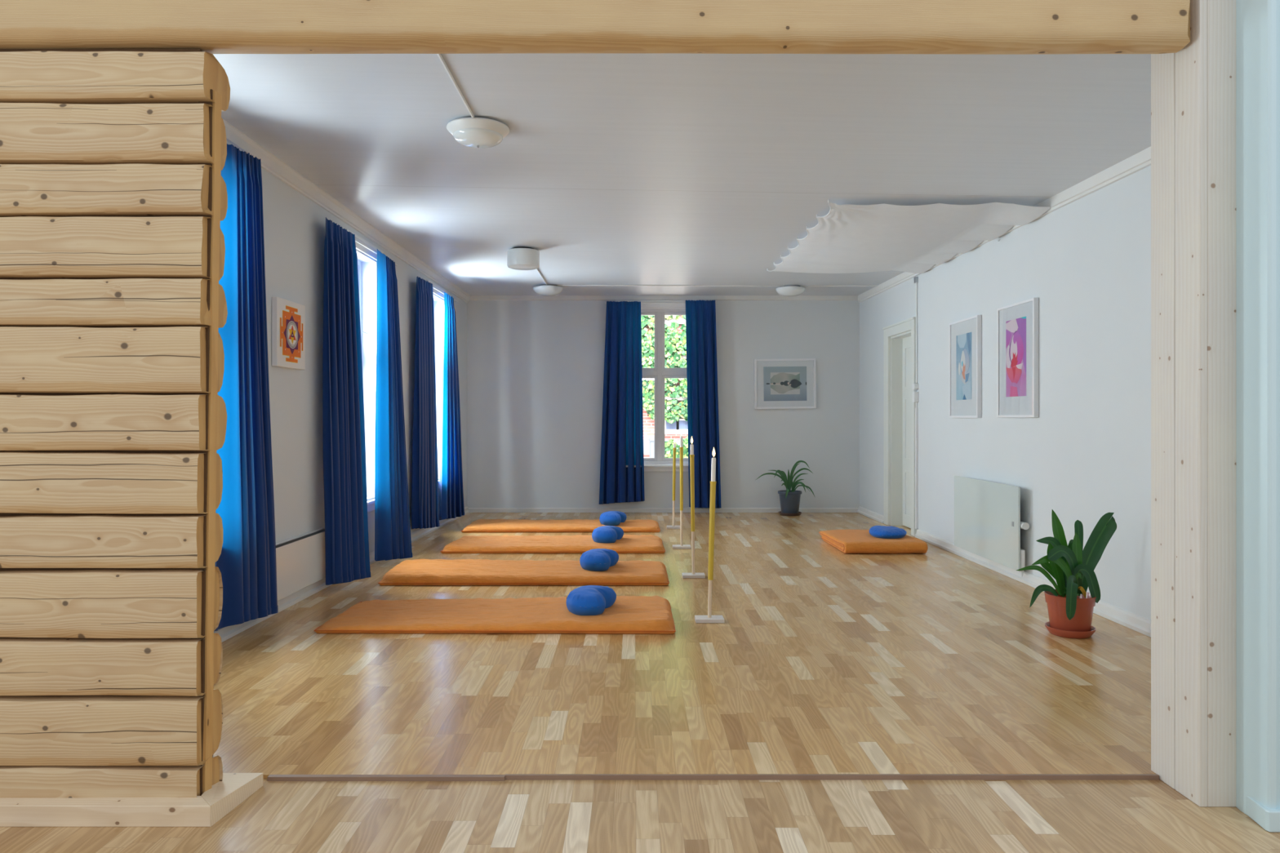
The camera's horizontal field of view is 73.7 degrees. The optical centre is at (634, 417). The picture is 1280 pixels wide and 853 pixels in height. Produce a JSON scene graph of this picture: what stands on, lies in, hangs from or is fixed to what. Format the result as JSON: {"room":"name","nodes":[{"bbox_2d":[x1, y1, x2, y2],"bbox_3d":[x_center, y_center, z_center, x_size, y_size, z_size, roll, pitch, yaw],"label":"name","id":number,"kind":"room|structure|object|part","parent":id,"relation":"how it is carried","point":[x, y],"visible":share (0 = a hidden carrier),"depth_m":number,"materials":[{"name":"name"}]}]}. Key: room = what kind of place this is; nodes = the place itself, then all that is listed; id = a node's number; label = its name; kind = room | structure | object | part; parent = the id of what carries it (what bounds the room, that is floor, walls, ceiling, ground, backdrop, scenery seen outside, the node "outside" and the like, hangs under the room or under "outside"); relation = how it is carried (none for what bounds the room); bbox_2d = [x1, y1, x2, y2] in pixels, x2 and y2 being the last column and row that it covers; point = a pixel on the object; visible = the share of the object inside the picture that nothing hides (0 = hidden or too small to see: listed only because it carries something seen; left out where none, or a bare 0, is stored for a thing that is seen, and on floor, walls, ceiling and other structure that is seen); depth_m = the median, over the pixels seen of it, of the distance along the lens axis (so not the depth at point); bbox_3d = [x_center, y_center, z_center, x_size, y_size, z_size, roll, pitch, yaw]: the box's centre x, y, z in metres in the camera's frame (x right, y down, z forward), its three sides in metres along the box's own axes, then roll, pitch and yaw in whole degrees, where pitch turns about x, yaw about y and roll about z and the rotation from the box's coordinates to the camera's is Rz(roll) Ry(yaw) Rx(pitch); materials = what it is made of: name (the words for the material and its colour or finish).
{"room":"exercise studio","nodes":[
{"label":"exercise studio","id":0,"kind":"room"},
{"bbox_2d":[261,168,466,553],"bbox_3d":[-2.294,-0.225,6.826,0.200,2.950,8.450,0,0,1],"label":"wall","id":1,"kind":"structure","parent":0,"point":[295,225],"depth_m":5.75,"materials":[{"name":"paint"}]},
{"bbox_2d":[271,297,305,369],"bbox_3d":[-2.198,-0.529,5.440,0.039,0.425,0.425,0,0,1],"label":"canvas","id":2,"kind":"object","parent":1,"relation":"attached to","point":[288,317],"visible":1,"depth_m":5.38},
{"bbox_2d":[275,527,325,600],"bbox_3d":[-2.185,0.945,5.574,0.052,0.340,0.912,0,0,1],"label":"radiator","id":3,"kind":"object","parent":1,"relation":"attached to","point":[300,562],"visible":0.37,"depth_m":5.52,"materials":[{"name":"metal"}]},
{"bbox_3d":[-2.204,0.945,5.575,0.014,0.340,0.910,0,0,1],"label":"panel","id":4,"kind":"part","parent":3,"relation":"part of","materials":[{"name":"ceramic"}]},
{"bbox_2d":[275,528,324,547],"bbox_3d":[-2.179,0.787,5.574,0.037,0.002,0.902,0,0,1],"label":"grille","id":5,"kind":"object","parent":3,"relation":"attached to","point":[313,535],"depth_m":5.57,"materials":[{"name":"metal"}]},
{"bbox_2d":[213,506,469,642],"bbox_3d":[-2.178,1.159,6.775,0.034,0.079,8.052,0,0,1],"label":"baseboard","id":6,"kind":"structure","parent":1,"relation":"attached to","point":[225,633],"depth_m":5.59,"materials":[{"name":"white paint"}]},
{"bbox_2d":[222,119,470,302],"bbox_3d":[-2.170,-1.529,6.775,0.050,0.156,8.052,0,0,1],"label":"trim","id":7,"kind":"structure","parent":1,"relation":"attached to","point":[270,163],"depth_m":6.08,"materials":[{"name":"white paint"}]},
{"bbox_2d":[344,228,383,512],"bbox_3d":[-2.257,-0.330,6.901,0.230,2.200,0.900,0,0,1],"label":"window","id":8,"kind":"structure","parent":1,"relation":"in","point":[366,265],"depth_m":7.24,"materials":[{"name":"glass"}]},
{"bbox_3d":[-2.344,-0.905,7.068,0.035,0.750,0.270,0,0,1],"label":"sash","id":9,"kind":"part","parent":8,"relation":"part of","materials":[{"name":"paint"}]},
{"bbox_3d":[-2.345,-0.325,6.903,0.055,2.010,0.700,0,0,1],"label":"frame","id":10,"kind":"part","parent":8,"relation":"part of","materials":[{"name":"paint"}]},
{"bbox_3d":[-2.177,-0.330,6.900,0.030,2.200,0.900,0,0,1],"label":"casing","id":11,"kind":"part","parent":8,"relation":"part of","materials":[{"name":"paint"}]},
{"bbox_3d":[-2.167,0.725,6.899,0.050,0.090,0.740,0,0,1],"label":"sill","id":12,"kind":"part","parent":8,"relation":"part of","materials":[{"name":"paint"}]},
{"bbox_2d":[355,239,398,266],"bbox_3d":[-2.160,-1.365,6.925,0.059,0.014,1.450,0,0,1],"label":"curtain rod","id":13,"kind":"object","parent":1,"relation":"attached to","point":[357,241],"visible":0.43,"depth_m":6.83,"materials":[{"name":"white plastic"}]},
{"bbox_2d":[322,217,370,585],"bbox_3d":[-2.023,-0.116,6.157,0.263,2.549,0.594,0,0,0],"label":"curtain","id":14,"kind":"object","parent":13,"relation":"hanging from","point":[347,557],"visible":1,"depth_m":6.03,"materials":[{"name":"blue fabric"}]},
{"bbox_2d":[374,248,413,560],"bbox_3d":[-1.982,-0.106,7.167,0.270,2.562,0.616,0,0,0],"label":"curtain","id":15,"kind":"object","parent":13,"relation":"hanging from","point":[393,540],"visible":1,"depth_m":7.09,"materials":[{"name":"blue fabric"}]},
{"bbox_2d":[426,279,449,488],"bbox_3d":[-2.213,-0.330,9.286,0.230,2.200,0.930,0,0,1],"label":"window","id":16,"kind":"structure","parent":1,"relation":"in","point":[438,303],"depth_m":9.64,"materials":[{"name":"glass"}]},
{"bbox_3d":[-2.133,-0.330,9.285,0.030,2.200,0.930,0,0,1],"label":"casing","id":17,"kind":"part","parent":16,"relation":"part of","materials":[{"name":"paint"}]},
{"bbox_2d":[432,286,457,302],"bbox_3d":[-2.116,-1.365,9.310,0.059,0.014,1.480,0,0,1],"label":"curtain rod","id":18,"kind":"object","parent":1,"relation":"attached to","point":[433,286],"visible":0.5,"depth_m":9.23,"materials":[{"name":"white plastic"}]},
{"bbox_2d":[411,276,439,528],"bbox_3d":[-2.066,-0.129,8.463,0.096,2.497,0.605,0,0,5],"label":"curtain","id":19,"kind":"object","parent":18,"relation":"hanging from","point":[424,473],"visible":1,"depth_m":8.36,"materials":[{"name":"blue fabric"}]},
{"bbox_2d":[439,292,464,519],"bbox_3d":[-2.012,-0.127,9.371,0.148,2.486,0.703,0,0,2],"label":"curtain","id":20,"kind":"object","parent":18,"relation":"hanging from","point":[451,477],"visible":1,"depth_m":9.43,"materials":[{"name":"blue fabric"}]},
{"bbox_3d":[-2.210,-1.435,4.235,0.059,0.014,1.270,0,0,1],"label":"curtain rod","id":21,"kind":"object","parent":1,"relation":"attached to","visible":0},
{"bbox_2d":[214,144,278,631],"bbox_3d":[-2.135,-0.167,4.670,0.117,2.634,0.700,0,0,0],"label":"curtain","id":22,"kind":"object","parent":21,"relation":"hanging from","point":[246,562],"visible":0.91,"depth_m":4.69,"materials":[{"name":"blue fabric"}]},
{"bbox_2d":[0,0,1190,798],"bbox_3d":[-0.503,-0.268,2.681,4.496,2.949,0.195,0,0,-1],"label":"wall","id":23,"kind":"structure","parent":0,"point":[113,196],"depth_m":2.57,"materials":[{"name":"brown wood"}]},
{"bbox_2d":[0,795,210,826],"bbox_3d":[-2.003,1.178,2.556,1.494,0.068,0.058,0,0,0],"label":"trim","id":24,"kind":"structure","parent":23,"relation":"attached to","point":[14,811],"depth_m":2.53,"materials":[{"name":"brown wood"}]},
{"bbox_2d":[200,773,262,826],"bbox_3d":[-1.292,1.178,2.670,0.137,0.068,0.285,0,0,0],"label":"trim","id":25,"kind":"structure","parent":23,"relation":"attached to","point":[224,796],"depth_m":2.67,"materials":[{"name":"brown wood"}]},
{"bbox_2d":[0,512,1279,852],"bbox_3d":[0.200,1.250,4.750,6.400,0.100,12.500,0,0,0],"label":"floor","id":26,"kind":"structure","parent":0,"point":[823,659],"depth_m":3.38,"materials":[{"name":"brown wood"}]},
{"bbox_2d":[266,774,505,781],"bbox_3d":[-0.829,1.205,2.856,0.791,0.014,0.020,0,0,0],"label":"trim","id":27,"kind":"structure","parent":26,"relation":"on","point":[271,777],"depth_m":2.85,"materials":[{"name":"brown wood"}]},
{"bbox_2d":[313,595,675,634],"bbox_3d":[-0.774,1.159,5.099,2.016,0.080,0.764,0,0,0],"label":"floor mat","id":28,"kind":"object","parent":26,"relation":"on","point":[628,615],"visible":0.82,"depth_m":4.86,"materials":[{"name":"orange fabric"}]},
{"bbox_2d":[566,585,616,615],"bbox_3d":[-0.261,1.066,5.036,0.253,0.134,0.401,0,0,14],"label":"cushion","id":29,"kind":"object","parent":28,"relation":"on","point":[585,600],"visible":1,"depth_m":4.90,"materials":[{"name":"blue fabric"}]},
{"bbox_2d":[377,559,669,585],"bbox_3d":[-0.805,1.153,6.455,2.116,0.091,0.740,0,0,0],"label":"floor mat","id":30,"kind":"object","parent":26,"relation":"on","point":[415,571],"visible":0.91,"depth_m":6.18,"materials":[{"name":"orange fabric"}]},
{"bbox_2d":[579,548,618,571],"bbox_3d":[-0.271,1.060,6.436,0.253,0.134,0.401,0,0,14],"label":"cushion","id":31,"kind":"object","parent":30,"relation":"on","point":[595,559],"visible":1,"depth_m":6.29,"materials":[{"name":"blue fabric"}]},
{"bbox_2d":[440,534,665,553],"bbox_3d":[-0.718,1.161,7.915,1.992,0.076,0.785,0,0,0],"label":"floor mat","id":32,"kind":"object","parent":26,"relation":"on","point":[577,544],"visible":0.89,"depth_m":7.62,"materials":[{"name":"orange fabric"}]},
{"bbox_2d":[591,525,623,542],"bbox_3d":[-0.251,1.064,7.846,0.253,0.134,0.401,0,0,14],"label":"cushion","id":33,"kind":"object","parent":32,"relation":"on","point":[604,534],"visible":1,"depth_m":7.70,"materials":[{"name":"blue fabric"}]},
{"bbox_2d":[461,519,660,533],"bbox_3d":[-0.768,1.163,9.265,2.088,0.070,0.737,0,0,0],"label":"floor mat","id":34,"kind":"object","parent":26,"relation":"on","point":[480,525],"visible":0.88,"depth_m":9.00,"materials":[{"name":"orange fabric"}]},
{"bbox_2d":[599,511,626,525],"bbox_3d":[-0.236,1.072,9.176,0.253,0.134,0.401,0,0,14],"label":"cushion","id":35,"kind":"object","parent":34,"relation":"on","point":[609,517],"visible":1,"depth_m":9.03,"materials":[{"name":"blue fabric"}]},
{"bbox_2d":[666,438,679,528],"bbox_3d":[0.426,0.709,9.280,0.148,0.981,0.110,0,0,0],"label":"candle stand","id":36,"kind":"object","parent":26,"relation":"on","point":[673,526],"visible":0.98,"depth_m":9.27,"materials":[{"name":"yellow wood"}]},
{"bbox_2d":[672,429,690,548],"bbox_3d":[0.436,0.653,7.860,0.165,1.091,0.110,0,0,0],"label":"candle stand","id":37,"kind":"object","parent":26,"relation":"on","point":[681,545],"visible":1,"depth_m":7.85,"materials":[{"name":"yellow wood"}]},
{"bbox_2d":[680,429,682,447],"bbox_3d":[0.433,0.199,7.860,0.026,0.182,0.026,0,0,0],"label":"candle","id":38,"kind":"object","parent":37,"relation":"on","point":[681,437],"depth_m":7.85,"materials":[{"name":"white wax"}]},
{"bbox_2d":[681,435,705,577],"bbox_3d":[0.447,0.668,6.430,0.168,1.061,0.110,0,0,0],"label":"candle stand","id":39,"kind":"object","parent":26,"relation":"on","point":[693,575],"visible":1,"depth_m":6.42,"materials":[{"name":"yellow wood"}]},
{"bbox_2d":[689,435,693,454],"bbox_3d":[0.434,0.218,6.430,0.027,0.160,0.026,0,0,0],"label":"candle","id":40,"kind":"object","parent":39,"relation":"on","point":[691,446],"depth_m":6.42,"materials":[{"name":"white wax"}]},
{"bbox_2d":[694,447,724,622],"bbox_3d":[0.443,0.686,5.035,0.167,1.026,0.110,0,0,0],"label":"candle stand","id":41,"kind":"object","parent":26,"relation":"on","point":[709,618],"visible":1,"depth_m":5.02,"materials":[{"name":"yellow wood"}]},
{"bbox_2d":[711,447,715,481],"bbox_3d":[0.467,0.284,5.035,0.030,0.222,0.026,0,0,0],"label":"candle","id":42,"kind":"object","parent":41,"relation":"on","point":[713,460],"depth_m":5.03,"materials":[{"name":"white wax"}]},
{"bbox_2d":[755,460,814,515],"bbox_3d":[1.856,0.864,10.536,0.766,0.671,0.324,0,0,0],"label":"potted grass plant","id":43,"kind":"object","parent":26,"relation":"on","point":[789,500],"visible":1,"depth_m":10.48,"materials":[{"name":"green plant"}]},
{"bbox_3d":[1.923,1.046,10.550,0.296,0.280,0.296,0,0,0],"label":"pot","id":44,"kind":"part","parent":43,"relation":"part of","materials":[{"name":"ceramic"}]},
{"bbox_2d":[505,773,1159,779],"bbox_3d":[0.662,1.204,2.861,2.190,0.015,0.011,0,0,0],"label":"trim","id":45,"kind":"structure","parent":26,"relation":"on","point":[508,776],"depth_m":2.86,"materials":[{"name":"brown wood"}]},
{"bbox_2d":[818,529,928,553],"bbox_3d":[2.197,1.143,7.938,0.772,0.110,0.905,0,0,0],"label":"floor mat","id":46,"kind":"object","parent":26,"relation":"on","point":[847,541],"visible":0.87,"depth_m":7.52,"materials":[{"name":"orange fabric"}]},
{"bbox_2d":[869,525,906,538],"bbox_3d":[2.340,1.050,7.884,0.346,0.088,0.450,0,0,17],"label":"cushion","id":47,"kind":"object","parent":46,"relation":"on","point":[888,532],"visible":1,"depth_m":7.74,"materials":[{"name":"blue fabric"}]},
{"bbox_2d":[1016,509,1116,638],"bbox_3d":[2.382,0.856,4.711,0.522,0.687,0.267,0,0,-31],"label":"leaf plant","id":48,"kind":"object","parent":26,"relation":"on","point":[1070,607],"visible":1,"depth_m":4.68,"materials":[{"name":"plant"}]},
{"bbox_3d":[2.418,1.079,4.735,0.262,0.206,0.262,0,0,0],"label":"pot","id":49,"kind":"part","parent":48,"relation":"part of","materials":[{"name":"ceramic"}]},
{"bbox_2d":[466,300,859,507],"bbox_3d":[0.300,-0.225,10.920,5.800,2.950,0.200,0,0,0],"label":"wall","id":50,"kind":"structure","parent":0,"point":[535,368],"depth_m":10.82,"materials":[{"name":"paint"}]},
{"bbox_2d":[615,300,688,471],"bbox_3d":[0.324,-0.405,10.860,1.120,2.170,0.180,0,0,0],"label":"window","id":51,"kind":"structure","parent":50,"relation":"in","point":[658,464],"depth_m":10.89,"materials":[{"name":"paint"}]},
{"bbox_3d":[0.099,-0.976,10.925,0.390,0.748,0.035,0,0,0],"label":"sash","id":52,"kind":"part","parent":51,"relation":"part of","materials":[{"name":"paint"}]},
{"bbox_3d":[0.099,0.004,10.925,0.390,1.092,0.035,0,0,0],"label":"sash","id":53,"kind":"part","parent":51,"relation":"part of","materials":[{"name":"glass"}]},
{"bbox_3d":[0.324,-0.405,10.805,1.120,2.170,0.030,0,0,0],"label":"casing","id":54,"kind":"part","parent":51,"relation":"part of","materials":[{"name":"paint"}]},
{"bbox_3d":[0.324,0.640,10.795,0.980,0.080,0.050,0,0,0],"label":"sill","id":55,"kind":"part","parent":51,"relation":"part of","materials":[{"name":"paint"}]},
{"bbox_3d":[0.324,-0.400,10.922,0.940,2.000,0.055,0,0,0],"label":"frame","id":56,"kind":"part","parent":51,"relation":"part of","materials":[{"name":"paint"}]},
{"bbox_3d":[0.549,-0.976,10.925,0.390,0.748,0.035,0,0,0],"label":"sash","id":57,"kind":"part","parent":51,"relation":"part of","materials":[{"name":"paint"}]},
{"bbox_3d":[0.549,0.004,10.925,0.390,1.092,0.035,0,0,0],"label":"sash","id":58,"kind":"part","parent":51,"relation":"part of","materials":[{"name":"glass"}]},
{"bbox_2d":[604,302,715,303],"bbox_3d":[0.330,-1.445,10.782,1.400,0.014,0.073,0,0,0],"label":"curtain rod","id":59,"kind":"object","parent":50,"relation":"attached to","point":[605,303],"visible":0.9,"depth_m":10.74,"materials":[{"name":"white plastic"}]},
{"bbox_2d":[599,301,644,504],"bbox_3d":[-0.154,-0.187,10.730,0.573,2.553,0.128,0,0,4],"label":"curtain","id":60,"kind":"object","parent":59,"relation":"hanging from","point":[622,422],"visible":1,"depth_m":10.70,"materials":[{"name":"blue fabric"}]},
{"bbox_2d":[685,300,721,508],"bbox_3d":[0.865,-0.169,10.730,0.448,2.618,0.116,0,0,0],"label":"curtain","id":61,"kind":"object","parent":59,"relation":"hanging from","point":[703,424],"visible":0.91,"depth_m":10.70,"materials":[{"name":"blue fabric"}]},
{"bbox_2d":[469,295,857,300],"bbox_3d":[0.367,-1.518,10.805,4.975,0.062,0.030,0,0,0],"label":"trim","id":62,"kind":"structure","parent":50,"relation":"attached to","point":[472,297],"depth_m":10.79,"materials":[{"name":"white paint"}]},
{"bbox_2d":[468,507,858,512],"bbox_3d":[0.367,1.171,10.810,4.975,0.057,0.020,0,0,0],"label":"baseboard","id":63,"kind":"structure","parent":50,"relation":"attached to","point":[471,509],"depth_m":10.80,"materials":[{"name":"white paint"}]},
{"bbox_2d":[754,358,816,408],"bbox_3d":[1.909,-0.431,10.802,0.775,0.632,0.034,-1,0,0],"label":"framed picture","id":64,"kind":"object","parent":50,"relation":"attached to","point":[783,383],"visible":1,"depth_m":10.79,"materials":[{"name":"white paper"}]},
{"bbox_2d":[763,366,806,400],"bbox_3d":[1.909,-0.431,10.794,0.549,0.441,0.002,0,0,0],"label":"print","id":65,"kind":"object","parent":64,"relation":"attached to","point":[780,383],"depth_m":10.80},
{"bbox_2d":[213,53,1151,295],"bbox_3d":[0.300,-1.595,6.900,5.800,0.276,8.400,0,0,0],"label":"ceiling","id":66,"kind":"structure","parent":0,"point":[616,168],"depth_m":4.84,"materials":[{"name":"white paint"}]},
{"bbox_2d":[436,53,474,117],"bbox_3d":[-0.836,-1.555,3.580,0.016,0.019,1.640,0,0,0],"label":"cable","id":67,"kind":"object","parent":66,"relation":"attached to","point":[439,55],"visible":0.59,"depth_m":3.96,"materials":[{"name":"white plastic"}]},
{"bbox_2d":[446,117,509,148],"bbox_3d":[-0.834,-1.500,4.560,0.332,0.119,0.332,0,0,0],"label":"ceiling lamp","id":68,"kind":"object","parent":66,"relation":"attached to","point":[473,132],"visible":1,"depth_m":4.47,"materials":[{"name":"white glass"}]},
{"bbox_3d":[-0.834,-1.480,4.560,0.262,0.050,0.262,0,0,0],"label":"lamp shade","id":69,"kind":"part","parent":68,"relation":"part of","materials":[{"name":"white glass"}]},
{"bbox_2d":[506,246,539,270],"bbox_3d":[-1.020,-1.464,7.850,0.294,0.179,0.294,0,0,0],"label":"ceiling lamp","id":70,"kind":"object","parent":66,"relation":"attached to","point":[520,258],"visible":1,"depth_m":7.74,"materials":[{"name":"white glass"}]},
{"bbox_2d":[536,268,547,285],"bbox_3d":[-1.013,-1.544,8.925,0.020,0.019,1.950,0,0,0],"label":"cable","id":71,"kind":"object","parent":66,"relation":"attached to","point":[536,268],"visible":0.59,"depth_m":9.32,"materials":[{"name":"white plastic"}]},
{"bbox_2d":[533,284,563,296],"bbox_3d":[-1.013,-1.492,10.020,0.350,0.110,0.350,0,0,0],"label":"ceiling lamp","id":72,"kind":"object","parent":66,"relation":"attached to","point":[543,290],"visible":1,"depth_m":9.91,"materials":[{"name":"white glass"}]},
{"bbox_2d":[556,284,783,286],"bbox_3d":[0.420,-1.538,9.930,2.640,0.020,0.011,0,0,0],"label":"cable","id":73,"kind":"object","parent":66,"relation":"attached to","point":[557,285],"visible":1,"depth_m":9.93,"materials":[{"name":"white plastic"}]},
{"bbox_2d":[775,285,805,296],"bbox_3d":[1.835,-1.484,10.020,0.340,0.110,0.340,0,0,0],"label":"ceiling lamp","id":74,"kind":"object","parent":66,"relation":"attached to","point":[785,291],"visible":1,"depth_m":9.91,"materials":[{"name":"white glass"}]},
{"bbox_2d":[800,284,877,286],"bbox_3d":[2.375,-1.532,9.903,0.892,0.015,0.015,0,0,3],"label":"cable","id":75,"kind":"object","parent":66,"relation":"attached to","point":[840,285],"visible":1,"depth_m":9.89,"materials":[{"name":"white plastic"}]},
{"bbox_2d":[766,199,1050,273],"bbox_3d":[2.095,-1.456,7.258,1.506,0.138,2.936,0,0,0],"label":"ceiling canopy","id":76,"kind":"object","parent":66,"relation":"hanging from","point":[850,238],"visible":1,"depth_m":6.66,"materials":[{"name":"white fabric"}]},
{"bbox_3d":[1.379,-1.486,7.320,0.058,0.045,2.805,0,0,0],"label":"hem cord","id":77,"kind":"part","parent":76,"relation":"part of","materials":[{"name":"white fabric"}]},
{"bbox_2d":[859,165,1151,620],"bbox_3d":[2.955,-0.225,6.860,0.200,2.950,8.320,0,0,0],"label":"wall","id":78,"kind":"structure","parent":0,"point":[1086,456],"depth_m":5.78,"materials":[{"name":"paint"}]},
{"bbox_2d":[857,506,884,523],"bbox_3d":[2.838,1.159,10.245,0.034,0.079,1.110,0,0,0],"label":"baseboard","id":79,"kind":"structure","parent":78,"relation":"attached to","point":[861,510],"depth_m":10.20,"materials":[{"name":"white paint"}]},
{"bbox_2d":[882,316,916,536],"bbox_3d":[2.928,0.090,9.145,0.225,2.220,1.050,0,0,0],"label":"door","id":80,"kind":"structure","parent":78,"relation":"in","point":[900,350],"depth_m":9.48,"materials":[{"name":"paint"}]},
{"bbox_3d":[2.976,-0.550,9.270,0.008,0.460,0.220,0,0,0],"label":"panel moulding","id":81,"kind":"part","parent":80,"relation":"part of","materials":[{"name":"paint"}]},
{"bbox_3d":[2.976,0.120,9.270,0.008,0.680,0.220,0,0,0],"label":"panel moulding","id":82,"kind":"part","parent":80,"relation":"part of","materials":[{"name":"paint"}]},
{"bbox_3d":[2.976,0.830,9.270,0.008,0.500,0.220,0,0,0],"label":"panel moulding","id":83,"kind":"part","parent":80,"relation":"part of","materials":[{"name":"paint"}]},
{"bbox_2d":[911,276,918,528],"bbox_3d":[2.830,-0.151,8.600,0.047,2.538,0.072,0,0,0],"label":"conduit","id":84,"kind":"object","parent":78,"relation":"attached to","point":[915,385],"visible":1,"depth_m":8.59,"materials":[{"name":"white plastic"}]},
{"bbox_2d":[949,315,981,417],"bbox_3d":[2.837,-0.422,7.325,0.035,0.845,0.625,0,0,0],"label":"framed picture","id":85,"kind":"object","parent":78,"relation":"attached to","point":[965,335],"visible":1,"depth_m":7.27,"materials":[{"name":"white paint"}]},
{"bbox_2d":[955,332,971,399],"bbox_3d":[2.828,-0.438,7.325,0.002,0.565,0.345,0,0,0],"label":"print","id":86,"kind":"object","parent":85,"relation":"attached to","point":[963,340],"depth_m":7.33,"materials":[{"name":"blue paper"}]},
{"bbox_2d":[954,475,1029,577],"bbox_3d":[2.813,0.827,6.768,0.082,0.654,1.265,0,0,0],"label":"heater","id":87,"kind":"object","parent":78,"relation":"attached to","point":[988,524],"visible":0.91,"depth_m":6.64,"materials":[{"name":"white metal"}]},
{"bbox_3d":[2.815,0.780,6.178,0.052,0.052,0.085,0,0,0],"label":"control knob","id":88,"kind":"part","parent":87,"relation":"part of","materials":[{"name":"white plastic"}]},
{"bbox_2d":[857,146,1151,302],"bbox_3d":[2.841,-1.464,6.860,0.028,0.171,7.880,0,0,0],"label":"trim","id":89,"kind":"structure","parent":78,"relation":"attached to","point":[1141,160],"depth_m":5.42,"materials":[{"name":"white paint"}]},
{"bbox_2d":[997,297,1038,417],"bbox_3d":[2.837,-0.425,6.325,0.035,0.845,0.610,0,0,0],"label":"framed picture","id":90,"kind":"object","parent":78,"relation":"attached to","point":[1017,322],"visible":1,"depth_m":6.29,"materials":[{"name":"white paint"}]},
{"bbox_2d":[1005,316,1026,396],"bbox_3d":[2.828,-0.446,6.325,0.002,0.575,0.335,0,0,0],"label":"print","id":91,"kind":"object","parent":90,"relation":"attached to","point":[1015,326],"depth_m":6.32,"materials":[{"name":"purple paper"}]},
{"bbox_2d":[915,528,1151,637],"bbox_3d":[2.838,1.159,5.755,0.034,0.079,5.650,0,0,0],"label":"baseboard","id":92,"kind":"structure","parent":78,"relation":"attached to","point":[1139,624],"depth_m":6.11,"materials":[{"name":"white paint"}]},
{"bbox_3d":[2.641,-0.269,2.795,1.518,2.962,0.220,0,0,0],"label":"wall","id":93,"kind":"structure","parent":0,"visible":0},
{"bbox_2d":[1151,0,1235,807],"bbox_3d":[1.820,-0.263,2.781,0.120,2.950,0.253,0,0,0],"label":"wooden post","id":94,"kind":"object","parent":93,"relation":"attached to","point":[1193,87],"depth_m":2.69,"materials":[{"name":"brown wood"}]},
{"bbox_2d":[1235,0,1279,832],"bbox_3d":[2.065,-0.263,2.586,0.426,2.950,0.188,0,0,0],"label":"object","id":95,"kind":"structure","parent":93,"relation":"attached to","point":[1257,21],"depth_m":2.55,"materials":[{"name":"blue paint"}]},
{"label":"outside","id":96,"kind":"structure","parent":0,"visible":0},
{"bbox_3d":[1.000,1.275,16.275,18.000,0.350,10.450,0,0,0],"label":"ground","id":97,"kind":"structure","parent":96,"visible":0},
{"bbox_2d":[648,435,654,457],"bbox_3d":[0.362,0.725,17.200,0.150,0.750,0.150,0,0,0],"label":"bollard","id":98,"kind":"object","parent":97,"relation":"on","point":[651,438],"visible":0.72,"depth_m":17.15,"materials":[{"name":"white"}]},
{"bbox_2d":[642,315,688,457],"bbox_3d":[1.000,-2.100,20.200,12.040,6.400,2.600,0,0,0],"label":"brick building","id":99,"kind":"structure","parent":97,"relation":"on","point":[672,431],"depth_m":18.95,"materials":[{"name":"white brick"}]},
{"bbox_2d":[640,315,687,423],"bbox_3d":[0.710,-2.374,18.844,2.315,5.010,0.278,0,0,0],"label":"foliage","id":100,"kind":"object","parent":99,"relation":"attached to","point":[673,340],"visible":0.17,"depth_m":18.78,"materials":[{"name":"green plant"}]},
{"bbox_3d":[0.818,0.158,18.939,0.230,0.194,0.006,0,0,0],"label":"pane","id":101,"kind":"part","parent":99,"relation":"part of","materials":[{"name":"glass"}]},
{"bbox_3d":[1.114,0.158,18.939,0.242,0.194,0.006,0,0,0],"label":"pane","id":102,"kind":"part","parent":99,"relation":"part of","materials":[{"name":"glass"}]},
{"bbox_2d":[664,435,688,457],"bbox_3d":[0.929,0.771,17.800,0.719,0.784,0.462,0,0,0],"label":"foliage","id":103,"kind":"object","parent":97,"relation":"on","point":[668,445],"visible":0.38,"depth_m":17.63,"materials":[{"name":"green plant"}]}
]}

